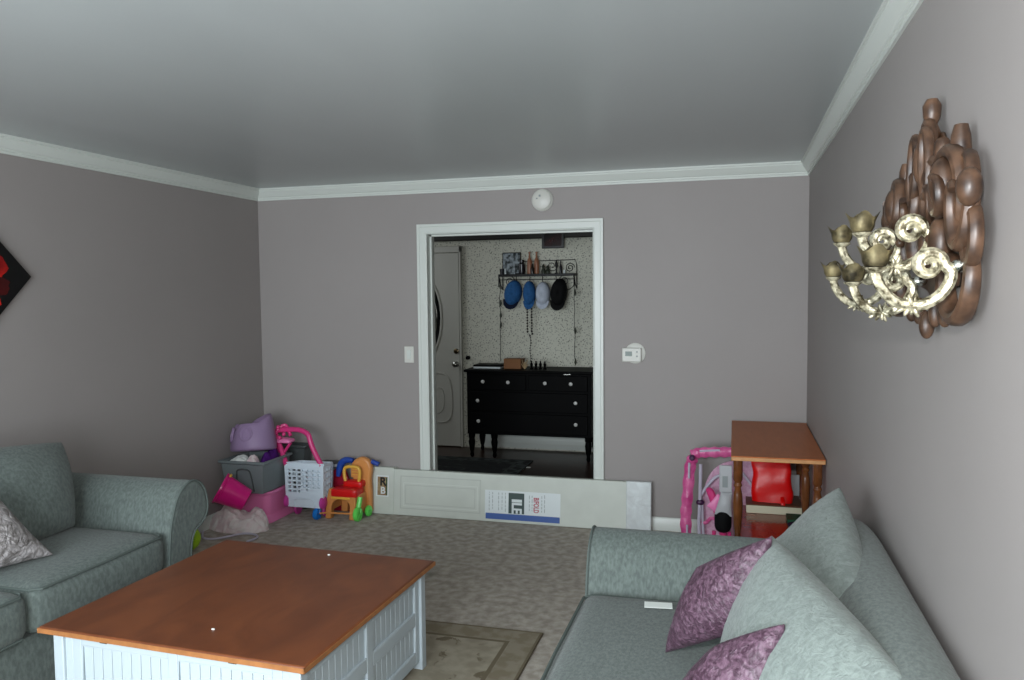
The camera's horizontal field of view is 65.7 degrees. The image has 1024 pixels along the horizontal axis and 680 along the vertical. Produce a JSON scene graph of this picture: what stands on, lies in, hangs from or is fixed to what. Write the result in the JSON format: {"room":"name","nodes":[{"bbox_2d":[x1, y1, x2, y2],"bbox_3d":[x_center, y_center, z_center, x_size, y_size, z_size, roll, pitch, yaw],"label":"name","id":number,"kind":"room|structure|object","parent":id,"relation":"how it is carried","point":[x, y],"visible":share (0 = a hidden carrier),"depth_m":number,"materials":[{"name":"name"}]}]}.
{"room":"living room","nodes":[
{"label":"living room","id":0,"kind":"room"},
{"bbox_2d":[0,153,264,515],"bbox_3d":[-2.846,0.300,3.164,0.100,2.540,6.300,0,4,16],"label":"wall","id":1,"kind":"structure","parent":0,"point":[132,342],"depth_m":4.82,"materials":[{"name":"paint"}]},
{"bbox_2d":[0,242,30,314],"bbox_3d":[-2.619,-0.303,3.718,0.025,0.838,0.838,0,4,16],"label":"flower canvas","id":2,"kind":"object","parent":1,"relation":"attached to","point":[13,276],"visible":1,"depth_m":3.99,"materials":[{"name":"black"}]},
{"bbox_2d":[0,133,259,200],"bbox_3d":[-2.770,-0.926,3.118,0.055,0.088,6.200,0,4,16],"label":"crown molding","id":3,"kind":"structure","parent":1,"relation":"attached to","point":[9,144],"depth_m":4.66,"materials":[{"name":"grey wood"}]},
{"bbox_2d":[198,513,214,532],"bbox_3d":[-2.766,1.420,3.263,0.014,0.090,6.200,0,4,16],"label":"baseboard","id":4,"kind":"structure","parent":1,"relation":"attached to","point":[205,525],"depth_m":5.52,"materials":[{"name":"grey"}]},
{"bbox_2d":[0,0,882,188],"bbox_3d":[-0.887,-1.004,2.532,4.195,0.100,6.300,0,4,16],"label":"ceiling","id":5,"kind":"structure","parent":0,"point":[259,94],"depth_m":3.03,"materials":[{"name":"paint"}]},
{"bbox_2d":[192,445,697,679],"bbox_3d":[-0.824,1.461,4.021,4.845,0.120,8.700,0,4,16],"label":"floor","id":6,"kind":"structure","parent":0,"point":[515,576],"depth_m":5.02,"materials":[{"name":"carpet"}]},
{"bbox_2d":[0,472,208,679],"bbox_3d":[-2.292,1.021,3.188,0.936,0.887,2.145,0,4,16],"label":"sofa","id":7,"kind":"object","parent":6,"relation":"on","point":[126,530],"visible":0.66,"depth_m":3.55,"materials":[{"name":"grey fabric"}]},
{"bbox_2d":[0,592,25,648],"bbox_3d":[-2.295,1.071,2.795,0.728,0.224,0.772,0,4,16],"label":"seat cushion","id":8,"kind":"object","parent":7,"relation":"on","point":[12,604],"depth_m":2.99,"materials":[{"name":"grey fabric"}]},
{"bbox_2d":[0,500,53,567],"bbox_3d":[-2.158,0.750,3.155,0.181,0.370,0.587,2,4,40],"label":"throw pillow","id":9,"kind":"object","parent":7,"relation":"on","point":[17,544],"visible":1,"depth_m":3.23,"materials":[{"name":"grey fabric"}]},
{"bbox_2d":[0,442,75,539],"bbox_3d":[-2.270,0.706,3.620,0.320,0.444,0.720,0,4,16],"label":"cushion","id":10,"kind":"object","parent":7,"relation":"on","point":[37,485],"visible":0.86,"depth_m":3.63,"materials":[{"name":"grey fabric"}]},
{"bbox_2d":[0,527,163,632],"bbox_3d":[-2.089,1.024,3.530,0.728,0.224,0.772,0,4,16],"label":"seat cushion","id":11,"kind":"object","parent":7,"relation":"on","point":[87,565],"depth_m":3.39,"materials":[{"name":"grey fabric"}]},
{"bbox_2d":[192,529,200,549],"bbox_3d":[-2.074,1.270,5.068,0.160,0.160,0.160,0,4,16],"label":"ball","id":12,"kind":"object","parent":6,"relation":"on","point":[197,537],"visible":0.19,"depth_m":5.04,"materials":[{"name":"green plastic"}]},
{"bbox_2d":[201,530,258,541],"bbox_3d":[-1.932,1.323,5.349,0.464,0.018,0.176,0,4,16],"label":"loose cable","id":13,"kind":"object","parent":6,"relation":"on","point":[245,533],"visible":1,"depth_m":5.33,"materials":[{"name":"grey plastic"}]},
{"bbox_2d":[209,505,269,533],"bbox_3d":[-1.910,1.223,5.545,0.454,0.192,0.249,0,4,16],"label":"blanket","id":14,"kind":"object","parent":6,"relation":"on","point":[228,520],"visible":0.93,"depth_m":5.46,"materials":[{"name":"pink fabric"}]},
{"bbox_2d":[212,473,251,509],"bbox_3d":[-1.929,1.046,5.438,0.266,0.259,0.223,-1,3,0],"label":"bucket","id":15,"kind":"object","parent":14,"relation":"on","point":[232,493],"visible":1,"depth_m":5.39,"materials":[{"name":"pink plastic"}]},
{"bbox_2d":[242,482,293,523],"bbox_3d":[-1.845,1.188,5.862,0.349,0.226,0.380,0,4,16],"label":"tub","id":16,"kind":"object","parent":6,"relation":"on","point":[271,502],"visible":0.33,"depth_m":5.71,"materials":[{"name":"pink plastic"}]},
{"bbox_2d":[218,451,291,493],"bbox_3d":[-1.859,0.961,5.763,0.373,0.234,0.378,0,4,16],"label":"storage tote","id":17,"kind":"object","parent":16,"relation":"on","point":[260,477],"visible":0.78,"depth_m":5.61,"materials":[{"name":"grey plastic"}]},
{"bbox_2d":[230,454,248,461],"bbox_3d":[-1.958,0.857,5.696,0.161,0.066,0.144,0,4,16],"label":"cloth","id":18,"kind":"object","parent":17,"relation":"in","point":[242,457],"visible":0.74,"depth_m":5.67,"materials":[{"name":"white fabric"}]},
{"bbox_2d":[230,413,276,451],"bbox_3d":[-1.875,0.687,5.746,0.350,0.287,0.312,3,5,43],"label":"seat","id":19,"kind":"object","parent":17,"relation":"on","point":[258,435],"visible":1,"depth_m":5.64,"materials":[{"name":"purple plastic"}]},
{"bbox_2d":[247,455,259,461],"bbox_3d":[-1.845,0.852,5.648,0.089,0.079,0.101,0,4,16],"label":"cloth","id":20,"kind":"object","parent":17,"relation":"in","point":[253,458],"visible":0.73,"depth_m":5.62,"materials":[{"name":"white fabric"}]},
{"bbox_2d":[260,448,278,461],"bbox_3d":[-1.750,0.832,5.728,0.096,0.109,0.224,0,4,16],"label":"cloth","id":21,"kind":"object","parent":17,"relation":"in","point":[271,454],"visible":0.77,"depth_m":5.69,"materials":[{"name":"purple fabric"}]},
{"bbox_2d":[282,442,310,508],"bbox_3d":[-1.676,1.039,6.073,0.290,0.495,0.125,0,4,16],"label":"storage tote","id":22,"kind":"object","parent":6,"relation":"on","point":[300,450],"visible":0.23,"depth_m":6.00,"materials":[{"name":"grey plastic"}]},
{"bbox_2d":[275,427,332,515],"bbox_3d":[-1.546,0.968,5.824,0.434,0.664,0.184,0,4,16],"label":"shopping cart","id":23,"kind":"object","parent":6,"relation":"on","point":[316,477],"visible":0.95,"depth_m":5.76,"materials":[{"name":"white plastic"}]},
{"bbox_2d":[275,423,294,452],"bbox_3d":[-1.709,0.726,5.830,0.203,0.222,0.117,0,4,16],"label":"chair","id":24,"kind":"object","parent":23,"relation":"on","point":[279,439],"visible":0.7,"depth_m":5.81,"materials":[{"name":"pink plastic"}]},
{"bbox_2d":[276,437,294,442],"bbox_3d":[-1.696,0.735,5.839,0.182,0.038,0.094,0,4,16],"label":"tray","id":25,"kind":"object","parent":24,"relation":"on","point":[280,439],"depth_m":5.79,"materials":[{"name":"pink plastic"}]},
{"bbox_2d":[284,460,332,498],"bbox_3d":[-1.486,1.037,5.825,0.318,0.303,0.158,0,4,16],"label":"basket","id":26,"kind":"object","parent":23,"relation":"on","point":[316,477],"depth_m":5.76,"materials":[{"name":"white plastic"}]},
{"bbox_2d":[333,469,349,510],"bbox_3d":[-1.283,1.123,5.960,0.208,0.333,0.062,0,4,16],"label":"chair","id":27,"kind":"object","parent":6,"relation":"on","point":[337,481],"visible":0.06,"depth_m":5.97,"materials":[{"name":"red plastic"}]},
{"bbox_2d":[324,460,346,466],"bbox_3d":[-1.340,0.933,5.975,0.190,0.034,0.100,0,4,16],"label":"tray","id":28,"kind":"object","parent":27,"relation":"on","point":[335,462],"visible":0.44,"depth_m":5.97,"materials":[{"name":"grey plastic"}]},
{"bbox_2d":[312,456,379,521],"bbox_3d":[-1.208,1.083,5.787,0.418,0.431,0.301,0,4,16],"label":"toy","id":29,"kind":"object","parent":6,"relation":"on","point":[356,494],"visible":1,"depth_m":5.79,"materials":[{"name":"multicoloured plastic"}]},
{"bbox_2d":[403,620,542,679],"bbox_3d":[-1.153,1.477,2.702,1.925,0.009,2.785,0,4,16],"label":"area rug","id":30,"kind":"object","parent":6,"relation":"on","point":[454,651],"visible":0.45,"depth_m":3.58,"materials":[{"name":"beige fabric"}]},
{"bbox_2d":[37,540,434,679],"bbox_3d":[-1.003,1.220,3.139,1.081,0.470,1.033,1,4,18],"label":"coffee table","id":31,"kind":"object","parent":30,"relation":"on","point":[276,612],"visible":1,"depth_m":2.94,"materials":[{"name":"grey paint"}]},
{"bbox_2d":[437,456,532,474],"bbox_3d":[-0.907,1.197,7.358,1.980,0.010,1.200,0,4,16],"label":"rug","id":32,"kind":"object","parent":6,"relation":"on","point":[445,463],"visible":0.28,"depth_m":7.48,"materials":[{"name":"black fabric"}]},
{"bbox_2d":[372,466,651,529],"bbox_3d":[-0.051,1.123,5.651,2.070,0.348,0.092,0,4,16],"label":"carton","id":33,"kind":"object","parent":6,"relation":"on","point":[508,498],"visible":0.98,"depth_m":5.61,"materials":[{"name":"grey cardboard"}]},
{"bbox_2d":[377,476,387,495],"bbox_3d":[-0.959,1.082,5.872,0.080,0.137,0.001,0,-1,16],"label":"picture","id":34,"kind":"object","parent":33,"relation":"attached to","point":[382,481],"depth_m":5.87},
{"bbox_2d":[489,492,544,512],"bbox_3d":[0.033,1.152,5.598,0.409,0.134,0.001,0,-1,16],"label":"print","id":35,"kind":"object","parent":33,"relation":"attached to","point":[489,492],"depth_m":5.62},
{"bbox_2d":[464,366,593,461],"bbox_3d":[0.206,0.721,7.890,1.295,0.875,0.489,0,4,16],"label":"dresser","id":36,"kind":"object","parent":6,"relation":"on","point":[553,401],"visible":0.96,"depth_m":7.68,"materials":[{"name":"black paint"}]},
{"bbox_2d":[473,363,503,368],"bbox_3d":[-0.224,0.261,8.002,0.295,0.036,0.220,0,4,16],"label":"book","id":37,"kind":"object","parent":36,"relation":"on","point":[479,365],"visible":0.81,"depth_m":7.92,"materials":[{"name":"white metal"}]},
{"bbox_2d":[504,358,524,368],"bbox_3d":[0.023,0.232,7.921,0.175,0.099,0.160,0,4,16],"label":"cardboard box","id":38,"kind":"object","parent":36,"relation":"on","point":[509,363],"visible":0.9,"depth_m":7.85,"materials":[{"name":"brown cardboard"}]},
{"bbox_2d":[680,446,752,535],"bbox_3d":[1.302,0.986,4.995,0.482,0.630,0.184,0,4,16],"label":"stroller","id":39,"kind":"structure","parent":6,"relation":"on","point":[705,516],"depth_m":5.05,"materials":[{"name":"plastic"}]},
{"bbox_2d":[707,465,731,535],"bbox_3d":[1.285,1.046,4.881,0.091,0.566,0.145,-4,5,-45],"label":"vacuum","id":40,"kind":"object","parent":6,"relation":"on","point":[721,504],"visible":0.99,"depth_m":4.84,"materials":[{"name":"grey plastic"}]},
{"bbox_2d":[722,476,727,487],"bbox_3d":[1.300,0.865,4.833,0.032,0.070,0.001,0,4,16],"label":"print","id":41,"kind":"object","parent":40,"relation":"on","point":[724,478],"depth_m":4.83,"materials":[{"name":"grey"}]},
{"bbox_2d":[540,518,960,679],"bbox_3d":[0.468,1.069,1.917,1.022,0.887,2.815,0,4,16],"label":"sofa","id":42,"kind":"object","parent":6,"relation":"on","point":[610,634],"visible":0.61,"depth_m":2.59,"materials":[{"name":"grey fabric"}]},
{"bbox_2d":[545,596,720,679],"bbox_3d":[0.517,1.079,2.476,0.814,0.189,1.107,0,4,16],"label":"seat cushion","id":43,"kind":"object","parent":42,"relation":"on","point":[605,637],"depth_m":2.57,"materials":[{"name":"grey fabric"}]},
{"bbox_2d":[644,601,672,608],"bbox_3d":[0.532,0.965,2.884,0.100,0.005,0.045,0,3,10],"label":"paper tag","id":44,"kind":"object","parent":42,"relation":"on","point":[663,605],"visible":1,"depth_m":2.88,"materials":[{"name":"white paper"}]},
{"bbox_2d":[665,536,771,652],"bbox_3d":[0.583,0.759,2.316,0.146,0.457,0.369,-3,4,-35],"label":"throw pillow","id":45,"kind":"object","parent":42,"relation":"on","point":[705,603],"visible":0.79,"depth_m":2.25,"materials":[{"name":"fabric"}]},
{"bbox_2d":[682,624,784,679],"bbox_3d":[0.489,0.830,1.942,0.163,0.362,0.340,-3,4,-34],"label":"throw pillow","id":46,"kind":"object","parent":42,"relation":"on","point":[744,657],"visible":0.9,"depth_m":1.84,"materials":[{"name":"fabric"}]},
{"bbox_2d":[720,536,900,679],"bbox_3d":[0.652,0.801,1.873,0.296,0.444,0.773,-1,3,-1],"label":"cushion","id":47,"kind":"object","parent":42,"relation":"on","point":[821,639],"visible":0.8,"depth_m":1.80,"materials":[{"name":"grey fabric"}]},
{"bbox_2d":[776,488,861,598],"bbox_3d":[0.862,0.752,2.400,0.360,0.486,0.820,0,4,16],"label":"cushion","id":48,"kind":"object","parent":42,"relation":"on","point":[825,538],"visible":0.29,"depth_m":2.32,"materials":[{"name":"grey fabric"}]},
{"bbox_2d":[731,421,825,538],"bbox_3d":[1.516,0.953,4.623,0.460,0.775,1.160,0,4,16],"label":"side table","id":49,"kind":"object","parent":6,"relation":"on","point":[752,441],"visible":0.61,"depth_m":4.44,"materials":[{"name":"brown wood"}]},
{"bbox_2d":[740,505,787,538],"bbox_3d":[1.523,1.079,4.649,0.410,0.020,1.080,0,4,16],"label":"shelf","id":50,"kind":"object","parent":49,"relation":"attached to","point":[754,525],"depth_m":4.59,"materials":[{"name":"red wood"}]},
{"bbox_2d":[745,496,801,514],"bbox_3d":[1.628,1.021,4.951,0.326,0.056,0.303,0,4,16],"label":"game box","id":51,"kind":"object","parent":49,"relation":"on","point":[795,507],"visible":0.6,"depth_m":4.82,"materials":[{"name":"beige cardboard"}]},
{"bbox_2d":[751,462,793,505],"bbox_3d":[1.601,0.886,4.875,0.252,0.311,0.148,0,4,16],"label":"bag","id":52,"kind":"object","parent":51,"relation":"on","point":[771,482],"visible":0.91,"depth_m":4.86,"materials":[{"name":"red"}]},
{"bbox_2d":[786,513,800,524],"bbox_3d":[1.656,1.053,4.652,0.085,0.030,0.140,0,4,16],"label":"book","id":53,"kind":"object","parent":49,"relation":"on","point":[789,517],"visible":0.62,"depth_m":4.64,"materials":[{"name":"green paper"}]},
{"bbox_2d":[791,474,798,495],"bbox_3d":[1.791,0.949,5.030,0.060,0.190,0.012,0,4,16],"label":"card","id":54,"kind":"object","parent":49,"relation":"on","point":[794,478],"visible":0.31,"depth_m":5.02,"materials":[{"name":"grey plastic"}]},
{"bbox_2d":[434,237,592,451],"bbox_3d":[-0.032,-0.034,8.284,4.050,2.540,0.100,0,4,16],"label":"wall","id":55,"kind":"structure","parent":0,"point":[553,338],"depth_m":8.18,"materials":[{"name":"paint"}]},
{"bbox_2d":[434,246,463,446],"bbox_3d":[-1.011,0.076,8.452,0.995,2.120,0.117,0,4,16],"label":"door","id":56,"kind":"structure","parent":55,"relation":"in","point":[447,259],"depth_m":8.36,"materials":[{"name":"grey wood"}]},
{"bbox_2d":[434,232,592,241],"bbox_3d":[-0.065,-1.165,8.139,4.050,0.265,0.060,0,4,16],"label":"trim","id":57,"kind":"structure","parent":55,"relation":"attached to","point":[578,234],"depth_m":8.13,"materials":[{"name":"black"}]},
{"bbox_2d":[498,259,576,289],"bbox_3d":[0.256,-0.658,8.016,0.795,0.306,0.183,0,4,16],"label":"wall shelf","id":58,"kind":"object","parent":55,"relation":"attached to","point":[549,274],"visible":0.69,"depth_m":7.99,"materials":[{"name":"black metal"}]},
{"bbox_2d":[499,285,501,360],"bbox_3d":[-0.114,-0.171,8.071,0.027,0.780,0.026,-1,3,-7],"label":"string","id":59,"kind":"object","parent":58,"relation":"hanging from","point":[500,302],"visible":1,"depth_m":8.06,"materials":[{"name":"black metal"}]},
{"bbox_2d":[507,264,514,273],"bbox_3d":[-0.006,-0.723,8.062,0.080,0.105,0.012,0,4,16],"label":"framed photo","id":60,"kind":"object","parent":58,"relation":"on","point":[510,267],"visible":1,"depth_m":8.06},
{"bbox_2d":[502,252,520,273],"bbox_3d":[-0.005,-0.786,8.139,0.196,0.225,0.031,0,4,16],"label":"photo collage","id":61,"kind":"object","parent":58,"relation":"on","point":[511,257],"visible":0.56,"depth_m":8.13,"materials":[{"name":"black paper"}]},
{"bbox_2d":[503,280,521,308],"bbox_3d":[0.001,-0.454,7.975,0.186,0.290,0.105,0,4,16],"label":"baseball cap","id":62,"kind":"object","parent":58,"relation":"hanging from","point":[513,290],"visible":1,"depth_m":7.94,"materials":[{"name":"blue fabric"}]},
{"bbox_2d":[518,260,524,273],"bbox_3d":[0.099,-0.741,8.047,0.068,0.142,0.066,0,4,16],"label":"jar","id":63,"kind":"object","parent":58,"relation":"on","point":[521,266],"visible":1,"depth_m":8.02,"materials":[{"name":"black glass"}]},
{"bbox_2d":[523,281,535,308],"bbox_3d":[0.168,-0.449,7.929,0.125,0.283,0.105,0,4,16],"label":"baseball cap","id":64,"kind":"object","parent":58,"relation":"hanging from","point":[529,290],"visible":1,"depth_m":7.89,"materials":[{"name":"blue fabric"}]},
{"bbox_2d":[527,252,531,273],"bbox_3d":[0.178,-0.782,8.032,0.052,0.223,0.051,0,4,16],"label":"bottle","id":65,"kind":"object","parent":58,"relation":"on","point":[529,261],"visible":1,"depth_m":8.02,"materials":[{"name":"brown"}]},
{"bbox_2d":[526,308,532,361],"bbox_3d":[0.179,-0.117,7.960,0.070,0.680,0.019,0,4,16],"label":"necklace","id":66,"kind":"object","parent":58,"relation":"hanging from","point":[531,308],"visible":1,"depth_m":7.96,"materials":[{"name":"black"}]},
{"bbox_2d":[530,264,533,273],"bbox_3d":[0.205,-0.718,7.992,0.044,0.100,0.044,0,4,16],"label":"jar","id":67,"kind":"object","parent":58,"relation":"on","point":[532,267],"visible":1,"depth_m":7.98,"materials":[{"name":"black glass"}]},
{"bbox_2d":[534,252,538,273],"bbox_3d":[0.248,-0.781,8.012,0.052,0.223,0.051,0,4,16],"label":"bottle","id":68,"kind":"object","parent":58,"relation":"on","point":[536,261],"visible":1,"depth_m":8.00,"materials":[{"name":"brown glass"}]},
{"bbox_2d":[536,282,550,308],"bbox_3d":[0.302,-0.444,7.891,0.145,0.271,0.105,0,4,16],"label":"baseball cap","id":69,"kind":"object","parent":58,"relation":"hanging from","point":[543,292],"visible":1,"depth_m":7.86,"materials":[{"name":"grey fabric"}]},
{"bbox_2d":[541,264,545,273],"bbox_3d":[0.316,-0.720,8.008,0.048,0.100,0.048,0,4,16],"label":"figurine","id":70,"kind":"object","parent":58,"relation":"on","point":[543,270],"visible":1,"depth_m":7.99,"materials":[{"name":"black"}]},
{"bbox_2d":[550,279,567,310],"bbox_3d":[0.459,-0.450,7.847,0.167,0.317,0.105,0,4,16],"label":"baseball cap","id":71,"kind":"object","parent":58,"relation":"hanging from","point":[559,290],"visible":1,"depth_m":7.81,"materials":[{"name":"black fabric"}]},
{"bbox_2d":[574,289,576,364],"bbox_3d":[0.628,-0.146,7.864,0.026,0.800,0.026,-1,3,-7],"label":"string","id":72,"kind":"object","parent":58,"relation":"hanging from","point":[575,330],"visible":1,"depth_m":7.87,"materials":[{"name":"black metal"}]},
{"bbox_2d":[484,434,592,450],"bbox_3d":[0.463,1.050,8.130,1.600,0.145,0.058,0,4,16],"label":"baseboard heater","id":73,"kind":"object","parent":55,"relation":"attached to","point":[511,441],"visible":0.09,"depth_m":8.16,"materials":[{"name":"grey metal"}]},
{"bbox_2d":[542,233,563,248],"bbox_3d":[0.412,-1.022,7.970,0.230,0.200,0.020,0,4,16],"label":"framed picture","id":74,"kind":"object","parent":55,"relation":"attached to","point":[549,240],"visible":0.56,"depth_m":7.96,"materials":[{"name":"black"}]},
{"bbox_2d":[258,176,808,518],"bbox_3d":[-0.320,0.068,5.785,4.845,2.640,0.130,0,4,16],"label":"wall","id":75,"kind":"structure","parent":0,"point":[709,277],"depth_m":5.41,"materials":[{"name":"paint"}]},
{"bbox_2d":[404,346,413,362],"bbox_3d":[-0.758,0.107,5.837,0.074,0.120,0.012,0,4,16],"label":"light switch","id":76,"kind":"object","parent":75,"relation":"attached to","point":[408,350],"visible":1,"depth_m":5.83,"materials":[{"name":"grey plastic"}]},
{"bbox_2d":[416,218,603,479],"bbox_3d":[-0.006,0.226,5.701,1.360,2.129,0.162,0,4,16],"label":"door frame","id":77,"kind":"structure","parent":75,"relation":"attached to","point":[596,224],"depth_m":5.67,"materials":[{"name":"grey wood"}]},
{"bbox_2d":[258,161,808,200],"bbox_3d":[-0.044,-1.098,5.538,3.995,0.088,0.055,0,4,16],"label":"crown molding","id":78,"kind":"structure","parent":75,"relation":"attached to","point":[787,168],"depth_m":5.46,"materials":[{"name":"grey wood"}]},
{"bbox_2d":[532,189,552,210],"bbox_3d":[0.207,-0.969,5.481,0.152,0.152,0.046,0,4,16],"label":"smoke detector","id":79,"kind":"object","parent":75,"relation":"attached to","point":[542,199],"visible":1,"depth_m":5.46,"materials":[{"name":"grey plastic"}]},
{"bbox_2d":[622,343,645,362],"bbox_3d":[0.826,0.091,5.377,0.156,0.140,0.038,0,4,16],"label":"thermostat","id":80,"kind":"object","parent":75,"relation":"attached to","point":[634,352],"visible":1,"depth_m":5.37,"materials":[{"name":"grey plastic"}]},
{"bbox_2d":[652,516,696,532],"bbox_3d":[1.269,1.256,5.338,1.298,0.090,0.014,0,4,16],"label":"baseboard","id":81,"kind":"structure","parent":75,"relation":"attached to","point":[658,523],"depth_m":5.39,"materials":[{"name":"grey wood"}]},
{"bbox_2d":[806,0,1023,679],"bbox_3d":[1.097,0.327,2.058,0.100,2.540,6.300,0,4,16],"label":"wall","id":82,"kind":"structure","parent":0,"point":[922,439],"depth_m":1.79,"materials":[{"name":"paint"}]},
{"bbox_2d":[801,0,923,175],"bbox_3d":[1.024,-0.901,2.054,0.055,0.088,6.200,0,4,16],"label":"crown molding","id":83,"kind":"structure","parent":82,"relation":"attached to","point":[892,18],"depth_m":2.73,"materials":[{"name":"grey"}]},
{"bbox_2d":[820,98,984,338],"bbox_3d":[0.861,-0.271,1.811,0.228,0.537,0.805,0,4,16],"label":"wall sconce","id":84,"kind":"object","parent":82,"relation":"attached to","point":[933,222],"visible":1,"depth_m":1.61,"materials":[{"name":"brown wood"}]},
{"bbox_2d":[820,261,844,276],"bbox_3d":[0.876,-0.193,2.160,0.058,0.045,0.058,-2,4,-29],"label":"candle cup","id":85,"kind":"object","parent":84,"relation":"on","point":[831,269],"depth_m":2.14,"materials":[{"name":"gold metal"}]},
{"bbox_2d":[827,224,852,242],"bbox_3d":[0.829,-0.265,1.992,0.058,0.045,0.058,-2,4,-29],"label":"candle cup","id":86,"kind":"object","parent":84,"relation":"on","point":[842,234],"depth_m":1.97,"materials":[{"name":"gold metal"}]},
{"bbox_2d":[837,263,865,281],"bbox_3d":[0.791,-0.156,1.838,0.058,0.045,0.058,-2,4,-29],"label":"candle cup","id":87,"kind":"object","parent":84,"relation":"on","point":[854,272],"depth_m":1.82,"materials":[{"name":"gold metal"}]},
{"bbox_2d":[845,210,879,231],"bbox_3d":[0.740,-0.248,1.675,0.058,0.045,0.058,-2,4,-29],"label":"candle cup","id":88,"kind":"object","parent":84,"relation":"on","point":[863,221],"depth_m":1.65,"materials":[{"name":"gold metal"}]},
{"bbox_2d":[856,243,894,266],"bbox_3d":[0.695,-0.160,1.516,0.058,0.045,0.058,-2,4,-29],"label":"candle cup","id":89,"kind":"object","parent":84,"relation":"on","point":[877,255],"depth_m":1.50,"materials":[{"name":"gold metal"}]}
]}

